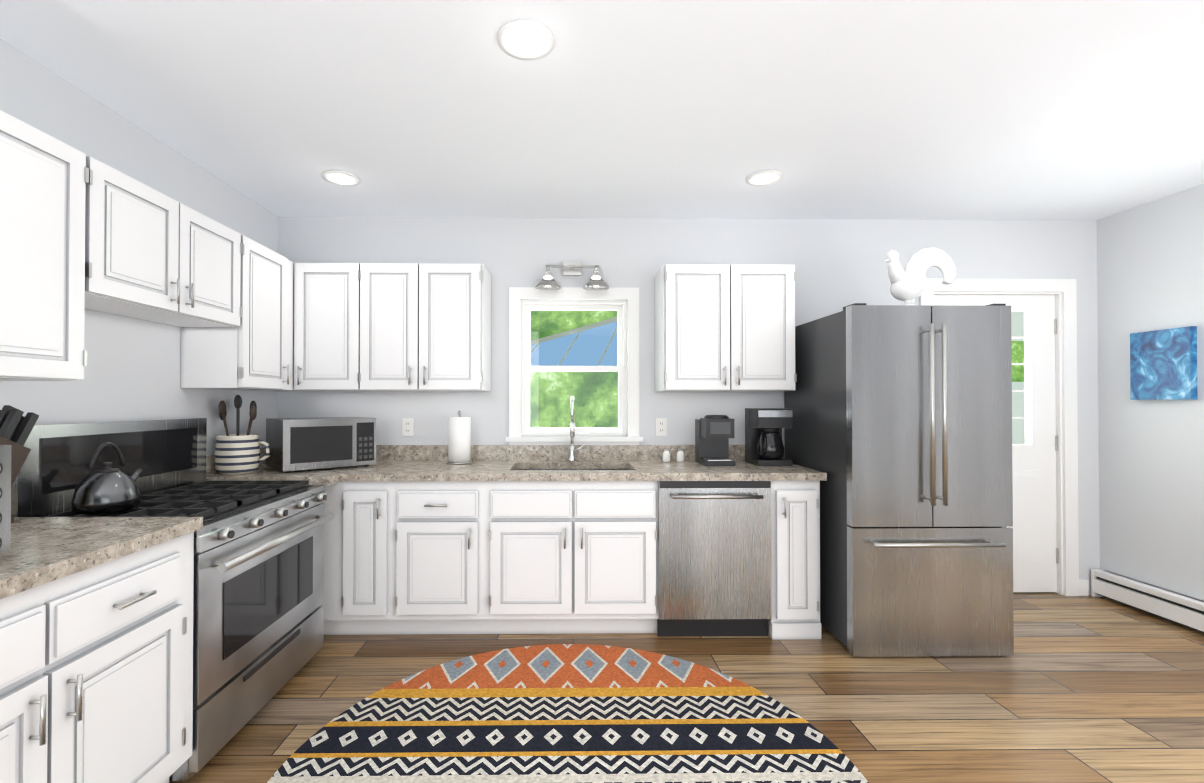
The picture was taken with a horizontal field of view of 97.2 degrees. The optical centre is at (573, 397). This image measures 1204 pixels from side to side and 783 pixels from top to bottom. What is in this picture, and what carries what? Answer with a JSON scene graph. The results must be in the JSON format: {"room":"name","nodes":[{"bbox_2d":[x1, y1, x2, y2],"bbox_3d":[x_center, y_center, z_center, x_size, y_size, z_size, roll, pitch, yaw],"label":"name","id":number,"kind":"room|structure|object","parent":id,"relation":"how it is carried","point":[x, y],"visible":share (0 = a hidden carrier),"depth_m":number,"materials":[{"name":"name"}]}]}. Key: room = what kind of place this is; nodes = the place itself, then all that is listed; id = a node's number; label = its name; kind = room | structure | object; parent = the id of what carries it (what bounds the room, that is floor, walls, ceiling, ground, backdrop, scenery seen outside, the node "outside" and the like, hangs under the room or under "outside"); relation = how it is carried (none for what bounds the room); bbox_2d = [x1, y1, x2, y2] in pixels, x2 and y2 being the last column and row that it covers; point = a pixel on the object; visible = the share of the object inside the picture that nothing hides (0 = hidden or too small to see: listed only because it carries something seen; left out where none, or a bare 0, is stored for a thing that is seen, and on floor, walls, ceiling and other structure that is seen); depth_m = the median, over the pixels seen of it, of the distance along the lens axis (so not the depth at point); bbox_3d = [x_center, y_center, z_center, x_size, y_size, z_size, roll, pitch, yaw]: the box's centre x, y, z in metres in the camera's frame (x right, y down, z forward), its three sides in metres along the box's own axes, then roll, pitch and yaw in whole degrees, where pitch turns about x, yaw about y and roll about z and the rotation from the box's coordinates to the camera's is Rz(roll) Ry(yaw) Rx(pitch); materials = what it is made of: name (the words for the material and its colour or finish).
{"room":"kitchen","nodes":[
{"label":"kitchen","id":0,"kind":"room"},
{"bbox_2d":[0,38,277,455],"bbox_3d":[-1.968,0.036,0.540,0.150,2.486,6.125,0,-1,-1],"label":"wall","id":1,"kind":"structure","parent":0,"point":[132,370],"depth_m":2.27,"materials":[{"name":"white paint"}]},
{"bbox_2d":[0,110,111,380],"bbox_3d":[-1.753,-0.435,1.352,0.294,0.755,0.931,0,-1,-1],"label":"upper cabinet","id":2,"kind":"object","parent":1,"relation":"attached to","point":[80,232],"depth_m":1.63,"materials":[{"name":"white wood"}]},
{"bbox_2d":[112,168,247,329],"bbox_3d":[-1.763,-0.576,2.172,0.294,0.460,0.828,0,-1,-1],"label":"upper cabinet","id":3,"kind":"object","parent":1,"relation":"attached to","point":[173,264],"depth_m":2.16,"materials":[{"name":"white wood"}]},
{"bbox_2d":[206,447,265,476],"bbox_3d":[-1.910,0.356,3.056,0.020,0.100,0.746,0,-1,-1],"label":"backsplash","id":4,"kind":"structure","parent":1,"relation":"attached to","point":[210,459],"depth_m":2.79,"materials":[{"name":"beige stone"}]},
{"bbox_2d":[180,238,292,389],"bbox_3d":[-1.771,-0.422,2.820,0.294,0.755,0.593,0,-1,-1],"label":"upper cabinet","id":5,"kind":"object","parent":1,"relation":"attached to","point":[259,356],"depth_m":2.72,"materials":[{"name":"white wood"}]},
{"bbox_2d":[0,0,1203,219],"bbox_3d":[0.815,-1.231,0.584,5.715,0.050,6.125,0,-1,-1],"label":"ceiling","id":6,"kind":"structure","parent":0,"point":[858,108],"depth_m":2.13,"materials":[{"name":"white paint"}]},
{"bbox_2d":[322,170,359,185],"bbox_3d":[-1.250,-1.181,2.857,0.190,0.009,0.190,0,-1,-1],"label":"recessed light","id":7,"kind":"object","parent":6,"relation":"in","point":[339,177],"visible":1,"depth_m":2.85,"materials":[{"name":"white plastic"}]},
{"bbox_2d":[498,19,554,59],"bbox_3d":[-0.157,-1.190,1.770,0.190,0.009,0.190,0,-1,-1],"label":"recessed light","id":8,"kind":"object","parent":6,"relation":"in","point":[523,39],"visible":1,"depth_m":1.76,"materials":[{"name":"white plastic"}]},
{"bbox_2d":[746,170,782,185],"bbox_3d":[1.030,-1.181,2.854,0.190,0.009,0.190,0,-1,-1],"label":"recessed light","id":9,"kind":"object","parent":6,"relation":"in","point":[764,177],"visible":0.96,"depth_m":2.85,"materials":[{"name":"white plastic"}]},
{"bbox_2d":[169,592,1203,782],"bbox_3d":[0.815,1.330,0.562,5.715,0.100,6.125,0,-1,-1],"label":"floor","id":10,"kind":"structure","parent":0,"point":[1083,689],"depth_m":2.32,"materials":[{"name":"brown wood"}]},
{"bbox_2d":[0,525,202,782],"bbox_3d":[-1.564,0.858,1.244,0.669,0.856,1.009,0,-1,-1],"label":"base cabinet","id":11,"kind":"object","parent":10,"relation":"on","point":[96,649],"depth_m":1.39,"materials":[{"name":"wood"}]},
{"bbox_2d":[0,517,202,592],"bbox_3d":[-1.550,0.403,0.391,0.678,0.040,2.724,0,-1,-1],"label":"countertop","id":12,"kind":"structure","parent":11,"relation":"on","point":[40,546],"depth_m":1.48,"materials":[{"name":"beige stone"}]},
{"bbox_2d":[0,445,10,554],"bbox_3d":[-1.504,0.250,1.031,0.388,0.275,0.500,0,-1,-1],"label":"toaster oven","id":13,"kind":"object","parent":12,"relation":"on","point":[5,499],"visible":1,"depth_m":1.27,"materials":[{"name":"silver metal"}]},
{"bbox_2d":[0,405,38,522],"bbox_3d":[-1.813,0.209,1.625,0.110,0.369,0.274,0,-1,-1],"label":"knife block","id":14,"kind":"object","parent":12,"relation":"on","point":[16,427],"visible":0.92,"depth_m":1.69,"materials":[{"name":"brown wood"}]},
{"bbox_2d":[11,418,334,780],"bbox_3d":[-1.532,0.697,2.217,0.700,1.195,0.920,0,-1,-1],"label":"range","id":15,"kind":"object","parent":10,"relation":"on","point":[258,613],"visible":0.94,"depth_m":2.07,"materials":[{"name":"silver metal"}]},
{"bbox_2d":[71,442,141,513],"bbox_3d":[-1.679,0.283,1.937,0.190,0.245,0.246,0,-1,-1],"label":"kettle","id":16,"kind":"object","parent":15,"relation":"on","point":[107,489],"visible":1,"depth_m":1.86,"materials":[{"name":"silver metal"}]},
{"bbox_2d":[206,477,353,634],"bbox_3d":[-1.546,0.875,3.129,0.750,0.856,0.639,0,-1,-1],"label":"base cabinet","id":17,"kind":"object","parent":10,"relation":"on","point":[338,603],"depth_m":2.83,"materials":[{"name":"wood"}]},
{"bbox_2d":[354,477,393,634],"bbox_3d":[-1.099,0.875,3.134,0.255,0.856,0.639,0,-1,-1],"label":"base cabinet","id":18,"kind":"object","parent":10,"relation":"on","point":[373,496],"depth_m":2.82,"materials":[{"name":"wood"}]},
{"bbox_2d":[394,477,513,633],"bbox_3d":[-0.681,0.875,3.139,0.581,0.856,0.639,0,-1,-1],"label":"base cabinet","id":19,"kind":"object","parent":10,"relation":"on","point":[506,539],"depth_m":2.82,"materials":[{"name":"wood"}]},
{"bbox_2d":[267,644,868,782],"bbox_3d":[-0.017,1.284,1.770,2.000,0.010,2.000,0,-1,-1],"label":"round rug","id":20,"kind":"object","parent":10,"relation":"on","point":[569,713],"visible":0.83,"depth_m":2.04,"materials":[{"name":"multicoloured fabric"}]},
{"bbox_2d":[630,477,777,639],"bbox_3d":[0.723,0.875,3.154,0.678,0.856,0.643,0,-1,-1],"label":"dishwasher","id":21,"kind":"object","parent":10,"relation":"on","point":[702,548],"depth_m":2.83,"materials":[{"name":"metal"}]},
{"bbox_2d":[214,461,825,480],"bbox_3d":[-0.282,0.427,3.143,3.278,0.040,0.648,0,-1,-1],"label":"countertop","id":22,"kind":"structure","parent":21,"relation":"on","point":[508,470],"depth_m":2.90,"materials":[{"name":"beige stone"}]},
{"bbox_2d":[214,395,269,474],"bbox_3d":[-1.770,0.194,2.829,0.248,0.419,0.208,0,-1,-1],"label":"utensil crock","id":23,"kind":"object","parent":22,"relation":"on","point":[237,453],"visible":1,"depth_m":2.76,"materials":[{"name":"white ceramic"}]},
{"bbox_2d":[266,417,375,472],"bbox_3d":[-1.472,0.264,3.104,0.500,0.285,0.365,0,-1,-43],"label":"microwave","id":24,"kind":"object","parent":22,"relation":"on","point":[295,444],"visible":1,"depth_m":2.95,"materials":[{"name":"silver metal"}]},
{"bbox_2d":[447,411,471,464],"bbox_3d":[-0.705,0.244,3.291,0.150,0.327,0.150,0,-1,-1],"label":"paper towel holder","id":25,"kind":"object","parent":22,"relation":"on","point":[459,440],"visible":1,"depth_m":3.23,"materials":[{"name":"white paper"}]},
{"bbox_2d":[568,396,583,461],"bbox_3d":[0.020,0.200,3.306,0.106,0.416,0.213,0,-1,-1],"label":"faucet","id":26,"kind":"object","parent":22,"relation":"on","point":[572,458],"visible":1,"depth_m":3.27,"materials":[{"name":"silver metal"}]},
{"bbox_2d":[662,449,669,461],"bbox_3d":[0.594,0.368,3.375,0.050,0.080,0.050,0,-1,-16],"label":"shaker","id":27,"kind":"object","parent":22,"relation":"on","point":[666,456],"depth_m":3.36,"materials":[{"name":"white ceramic"}]},
{"bbox_2d":[676,449,683,461],"bbox_3d":[0.684,0.368,3.376,0.050,0.080,0.050,0,-1,-16],"label":"shaker","id":28,"kind":"object","parent":22,"relation":"on","point":[680,454],"depth_m":3.36,"materials":[{"name":"white ceramic"}]},
{"bbox_2d":[695,415,734,465],"bbox_3d":[0.871,0.256,3.257,0.180,0.302,0.245,0,-1,-1],"label":"pod coffee maker","id":29,"kind":"object","parent":22,"relation":"on","point":[714,434],"visible":1,"depth_m":3.21,"materials":[{"name":"black plastic"}]},
{"bbox_2d":[745,408,792,465],"bbox_3d":[1.196,0.237,3.245,0.202,0.340,0.257,0,-1,-1],"label":"drip coffee maker","id":30,"kind":"object","parent":22,"relation":"on","point":[764,445],"visible":1,"depth_m":3.15,"materials":[{"name":"black plastic"}]},
{"bbox_2d":[774,477,825,638],"bbox_3d":[1.197,0.875,3.159,0.270,0.856,0.643,0,-1,-1],"label":"base cabinet","id":31,"kind":"object","parent":10,"relation":"on","point":[796,499],"depth_m":2.84,"materials":[{"name":"wood"}]},
{"bbox_2d":[784,303,1013,656],"bbox_3d":[1.786,0.416,3.026,0.804,1.770,0.886,0,-1,-1],"label":"fridge","id":32,"kind":"object","parent":10,"relation":"on","point":[899,432],"visible":0.96,"depth_m":2.64,"materials":[{"name":"silver metal"}]},
{"bbox_2d":[883,247,956,304],"bbox_3d":[1.923,-0.654,2.910,0.441,0.367,0.132,0,-1,-1],"label":"rooster figurine","id":33,"kind":"object","parent":32,"relation":"on","point":[909,284],"visible":0.94,"depth_m":2.88,"materials":[{"name":"white ceramic"}]},
{"bbox_2d":[277,217,1099,594],"bbox_3d":[0.779,0.063,3.560,5.415,2.486,0.150,0,-1,-1],"label":"wall","id":34,"kind":"structure","parent":0,"point":[839,263],"depth_m":3.49,"materials":[{"name":"white paint"}]},
{"bbox_2d":[254,263,305,390],"bbox_3d":[-1.756,-0.418,3.288,0.333,0.755,0.339,0,-1,-1],"label":"upper cabinet","id":35,"kind":"object","parent":34,"relation":"attached to","point":[299,269],"depth_m":3.12,"materials":[{"name":"white wood"}]},
{"bbox_2d":[306,263,369,390],"bbox_3d":[-1.424,-0.418,3.291,0.441,0.755,0.339,0,-1,-1],"label":"upper cabinet","id":36,"kind":"object","parent":34,"relation":"attached to","point":[337,294],"depth_m":3.12,"materials":[{"name":"white wood"}]},
{"bbox_2d":[402,418,413,435],"bbox_3d":[-1.077,0.193,3.455,0.072,0.115,0.009,0,-1,-1],"label":"electrical outlet","id":37,"kind":"object","parent":34,"relation":"attached to","point":[407,426],"visible":1,"depth_m":3.45,"materials":[{"name":"white plastic"}]},
{"bbox_2d":[370,263,490,390],"bbox_3d":[-0.929,-0.418,3.297,0.787,0.755,0.339,0,-1,-1],"label":"upper cabinet","id":38,"kind":"object","parent":34,"relation":"attached to","point":[391,326],"depth_m":3.13,"materials":[{"name":"white wood"}]},
{"bbox_2d":[376,445,744,460],"bbox_3d":[-0.286,0.360,3.458,3.278,0.100,0.020,0,-1,-1],"label":"backsplash","id":39,"kind":"structure","parent":34,"relation":"attached to","point":[383,452],"depth_m":3.45,"materials":[{"name":"beige stone"}]},
{"bbox_2d":[535,261,608,289],"bbox_3d":[-0.006,-0.798,3.411,0.480,0.185,0.170,0,-1,-1],"label":"sconce","id":40,"kind":"object","parent":34,"relation":"attached to","point":[573,268],"visible":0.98,"depth_m":3.40,"materials":[{"name":"silver metal"}]},
{"bbox_2d":[505,287,642,444],"bbox_3d":[0.007,-0.182,3.528,0.890,1.075,0.200,0,-1,-1],"label":"window","id":41,"kind":"structure","parent":34,"relation":"in","point":[623,303],"depth_m":3.47,"materials":[{"name":"white wood"}]},
{"bbox_2d":[656,418,666,435],"bbox_3d":[0.578,0.193,3.475,0.072,0.115,0.009,0,-1,-1],"label":"electrical outlet","id":42,"kind":"object","parent":34,"relation":"attached to","point":[661,426],"visible":1,"depth_m":3.47,"materials":[{"name":"white plastic"}]},
{"bbox_2d":[655,264,796,391],"bbox_3d":[0.935,-0.419,3.303,0.790,0.755,0.372,0,-1,-1],"label":"upper cabinet","id":43,"kind":"object","parent":34,"relation":"attached to","point":[724,327],"visible":1,"depth_m":3.15,"materials":[{"name":"white wood"}]},
{"bbox_2d":[919,278,1078,595],"bbox_3d":[2.809,0.261,3.571,1.035,2.090,0.173,0,-1,-1],"label":"door frame","id":44,"kind":"structure","parent":34,"relation":"attached to","point":[1045,509],"depth_m":3.53,"materials":[{"name":"white"}]},
{"bbox_2d":[1079,580,1088,595],"bbox_3d":[0.390,1.232,0.818,1.028,0.100,8.004,0,-1,41],"label":"baseboard","id":45,"kind":"structure","parent":34,"relation":"attached to","point":[1083,587],"depth_m":3.49,"materials":[{"name":"white"}]},
{"bbox_2d":[1097,184,1203,600],"bbox_3d":[3.597,0.037,0.606,0.150,2.486,6.125,0,-1,-1],"label":"wall","id":46,"kind":"structure","parent":0,"point":[1150,266],"depth_m":3.20,"materials":[{"name":"white paint"}]},
{"bbox_2d":[1091,569,1203,632],"bbox_3d":[3.482,1.192,0.603,0.079,0.176,5.767,0,-1,-1],"label":"baseboard heater","id":47,"kind":"object","parent":46,"relation":"attached to","point":[1181,609],"visible":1,"depth_m":3.15,"materials":[{"name":"white painted metal"}]},
{"bbox_2d":[1130,326,1197,399],"bbox_3d":[3.472,-0.193,3.124,0.036,0.410,0.320,0,-1,-1],"label":"picture","id":48,"kind":"object","parent":46,"relation":"attached to","point":[1163,364],"visible":0.96,"depth_m":3.10,"materials":[{"name":"fabric"}]},
{"label":"outside","id":49,"kind":"structure","parent":0,"visible":0},
{"bbox_2d":[530,311,1024,443],"bbox_3d":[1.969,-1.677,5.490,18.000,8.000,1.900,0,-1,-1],"label":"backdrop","id":50,"kind":"structure","parent":49,"point":[576,332],"depth_m":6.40,"materials":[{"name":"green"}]}
]}

